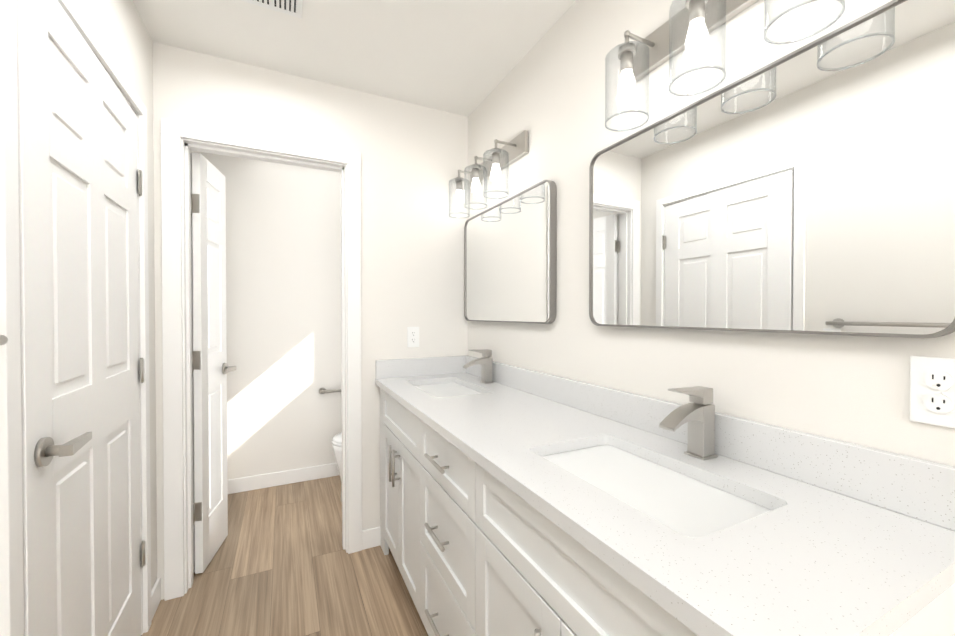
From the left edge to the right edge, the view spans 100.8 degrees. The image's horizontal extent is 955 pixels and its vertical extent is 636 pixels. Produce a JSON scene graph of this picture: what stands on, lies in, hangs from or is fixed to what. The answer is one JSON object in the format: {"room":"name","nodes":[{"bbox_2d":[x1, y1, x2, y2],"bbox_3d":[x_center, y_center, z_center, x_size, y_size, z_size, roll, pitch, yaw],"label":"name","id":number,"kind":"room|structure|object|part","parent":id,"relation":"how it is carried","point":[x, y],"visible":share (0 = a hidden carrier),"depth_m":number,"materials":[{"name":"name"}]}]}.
{"room":"bathroom","nodes":[
{"label":"bathroom","id":0,"kind":"room"},
{"bbox_2d":[74,0,200,590],"bbox_3d":[-0.509,0.044,-0.253,0.120,2.440,6.740,0,1,-26],"label":"wall","id":1,"kind":"structure","parent":0,"point":[120,29],"depth_m":1.61,"materials":[{"name":"paint"}]},
{"bbox_2d":[0,335,7,344],"bbox_3d":[-0.718,0.042,0.391,0.069,0.048,0.650,0,1,-26],"label":"towel rail","id":2,"kind":"object","parent":1,"relation":"attached to","point":[3,339],"visible":1,"depth_m":0.69,"materials":[{"name":"silver metal"}]},
{"bbox_2d":[0,0,151,635],"bbox_3d":[-1.188,0.206,1.159,0.136,2.085,0.910,0,1,-26],"label":"door frame","id":3,"kind":"structure","parent":1,"relation":"attached to","point":[11,575],"depth_m":0.80,"materials":[{"name":"paint"}]},
{"bbox_2d":[16,0,144,635],"bbox_3d":[-1.145,0.231,1.186,0.149,2.018,0.805,0,1,-26],"label":"door","id":4,"kind":"structure","parent":1,"relation":"in","point":[80,187],"depth_m":1.05,"materials":[{"name":"paint"}]},
{"bbox_2d":[201,152,341,479],"bbox_3d":[-1.232,0.008,3.077,1.500,2.440,0.120,0,1,-26],"label":"wall","id":5,"kind":"structure","parent":0,"point":[283,280],"depth_m":2.91,"materials":[{"name":"paint"}]},
{"bbox_2d":[227,463,338,493],"bbox_3d":[-1.203,1.179,3.030,1.500,0.100,0.013,0,1,-26],"label":"baseboard","id":6,"kind":"structure","parent":5,"relation":"attached to","point":[236,485],"depth_m":2.91,"materials":[{"name":"paint"}]},
{"bbox_2d":[319,387,340,393],"bbox_3d":[-1.097,0.559,3.047,0.232,0.052,0.062,0,1,-26],"label":"toilet paper holder","id":7,"kind":"object","parent":5,"relation":"attached to","point":[322,390],"visible":0.56,"depth_m":3.02,"materials":[{"name":"silver metal"}]},
{"bbox_2d":[141,475,427,635],"bbox_3d":[0.219,1.285,0.115,1.740,0.050,6.740,0,1,-26],"label":"floor","id":8,"kind":"structure","parent":0,"point":[282,563],"depth_m":1.85,"materials":[{"name":"wood"}]},
{"bbox_2d":[332,432,341,501],"bbox_3d":[-0.651,0.839,2.779,0.708,0.785,0.444,0,1,-26],"label":"toilet","id":9,"kind":"object","parent":8,"relation":"on","point":[337,443],"visible":0.1,"depth_m":2.60,"materials":[{"name":"ceramic"}]},
{"bbox_2d":[375,373,954,635],"bbox_3d":[0.111,0.807,1.386,0.572,0.879,1.949,0,1,-26],"label":"bathroom vanity","id":10,"kind":"object","parent":8,"relation":"on","point":[516,501],"depth_m":0.73,"materials":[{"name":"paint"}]},
{"bbox_2d":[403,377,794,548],"bbox_3d":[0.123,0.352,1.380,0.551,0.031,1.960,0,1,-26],"label":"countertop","id":11,"kind":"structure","parent":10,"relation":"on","point":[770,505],"depth_m":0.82,"materials":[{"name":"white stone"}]},
{"bbox_2d":[407,381,498,400],"bbox_3d":[-0.149,0.425,1.924,0.292,0.152,0.482,0,1,-26],"label":"sink","id":12,"kind":"object","parent":11,"relation":"in","point":[441,387],"depth_m":2.02,"materials":[{"name":"white ceramic"}]},
{"bbox_2d":[463,349,494,384],"bbox_3d":[0.004,0.245,1.997,0.152,0.170,0.054,0,1,-26],"label":"faucet","id":13,"kind":"object","parent":11,"relation":"on","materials":[{"name":"silver metal"}]},
{"bbox_2d":[523,441,802,556],"bbox_3d":[0.357,0.437,0.885,0.292,0.152,0.482,0,1,-26],"label":"sink","id":14,"kind":"object","parent":11,"relation":"in","point":[688,500],"depth_m":0.85,"materials":[{"name":"white ceramic"}]},
{"bbox_2d":[659,386,718,460],"bbox_3d":[0.510,0.256,0.958,0.152,0.170,0.054,0,1,-26],"label":"faucet","id":15,"kind":"object","parent":11,"relation":"on","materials":[{"name":"silver metal"}]},
{"bbox_2d":[153,42,467,599],"bbox_3d":[-0.758,0.019,2.106,1.500,2.440,0.120,0,1,-26],"label":"wall","id":16,"kind":"structure","parent":0,"point":[414,158],"depth_m":2.14,"materials":[{"name":"paint"}]},
{"bbox_2d":[190,152,235,573],"bbox_3d":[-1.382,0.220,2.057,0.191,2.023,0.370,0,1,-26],"label":"door","id":17,"kind":"structure","parent":16,"relation":"in","point":[211,368],"depth_m":1.99,"materials":[{"name":"paint"}]},
{"bbox_2d":[160,118,361,600],"bbox_3d":[-1.028,0.184,1.977,0.844,2.112,0.152,0,1,-26],"label":"door frame","id":18,"kind":"structure","parent":16,"relation":"attached to","point":[173,132],"depth_m":1.81,"materials":[{"name":"paint"}]},
{"bbox_2d":[362,526,379,538],"bbox_3d":[-0.409,1.186,2.362,0.598,0.100,0.013,0,1,-26],"label":"baseboard","id":19,"kind":"structure","parent":16,"relation":"attached to","point":[372,532],"depth_m":2.13,"materials":[{"name":"paint"}]},
{"bbox_2d":[407,327,418,346],"bbox_3d":[-0.361,0.107,2.229,0.070,0.115,0.008,0,1,-26],"label":"electrical outlet","id":20,"kind":"object","parent":16,"relation":"attached to","point":[412,336],"visible":1,"depth_m":2.23,"materials":[{"name":"white plastic"}]},
{"bbox_2d":[375,357,466,380],"bbox_3d":[-0.310,0.277,2.247,0.528,0.100,0.020,0,1,-26],"label":"backsplash","id":21,"kind":"structure","parent":16,"relation":"attached to","point":[430,366],"depth_m":2.22,"materials":[{"name":"white stone"}]},
{"bbox_2d":[133,0,575,116],"bbox_3d":[0.219,-1.210,0.089,1.740,0.060,6.740,0,1,-26],"label":"ceiling","id":22,"kind":"structure","parent":0,"point":[461,57],"depth_m":1.69,"materials":[{"name":"paint"}]},
{"bbox_2d":[241,0,302,17],"bbox_3d":[-0.725,-1.187,1.386,0.210,0.012,0.310,0,1,-26],"label":"ceiling vent","id":23,"kind":"object","parent":22,"relation":"in","point":[291,7],"visible":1,"depth_m":1.50,"materials":[{"name":"paint"}]},
{"bbox_2d":[468,0,954,466],"bbox_3d":[0.947,0.036,0.457,0.120,2.440,6.740,0,1,-26],"label":"wall","id":24,"kind":"structure","parent":0,"point":[547,93],"depth_m":1.18,"materials":[{"name":"paint"}]},
{"bbox_2d":[449,130,527,217],"bbox_3d":[0.021,-0.703,2.000,0.183,0.285,0.580,0,1,-26],"label":"sconce","id":25,"kind":"object","parent":24,"relation":"attached to","point":[496,163],"visible":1,"depth_m":1.93,"materials":[{"name":"clear glass"}]},
{"bbox_3d":[-0.008,-0.655,1.986,0.118,0.189,0.538,0,1,-26],"label":"lamp shade","id":26,"kind":"part","parent":25,"relation":"part of","materials":[{"name":"clear glass"}]},
{"bbox_2d":[464,180,556,323],"bbox_3d":[0.121,-0.275,1.973,0.031,0.590,0.845,0,1,-26],"label":"mirror","id":27,"kind":"object","parent":24,"relation":"attached to","point":[510,259],"visible":0.98,"depth_m":1.84,"materials":[{"name":"silver metal"}]},
{"bbox_2d":[467,362,954,532],"bbox_3d":[0.362,0.285,1.496,0.020,0.100,1.960,0,1,-26],"label":"backsplash","id":28,"kind":"structure","parent":24,"relation":"attached to","point":[918,489],"depth_m":0.83,"materials":[{"name":"white stone"}]},
{"bbox_2d":[605,0,845,131],"bbox_3d":[0.540,-0.692,0.935,0.183,0.285,0.580,0,1,-26],"label":"sconce","id":29,"kind":"object","parent":24,"relation":"attached to","point":[691,25],"visible":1,"depth_m":1.00,"materials":[{"name":"clear glass"}]},
{"bbox_2d":[589,0,954,337],"bbox_3d":[0.591,-0.265,1.009,0.031,0.590,0.850,0,1,-26],"label":"mirror","id":30,"kind":"object","parent":24,"relation":"attached to","point":[809,188],"visible":0.98,"depth_m":0.82,"materials":[{"name":"silver metal"}]},
{"bbox_2d":[909,356,954,428],"bbox_3d":[0.775,0.124,0.663,0.008,0.115,0.070,0,1,-26],"label":"electrical outlet","id":31,"kind":"object","parent":24,"relation":"attached to","point":[932,390],"visible":1,"depth_m":0.67,"materials":[{"name":"white plastic"}]}
]}

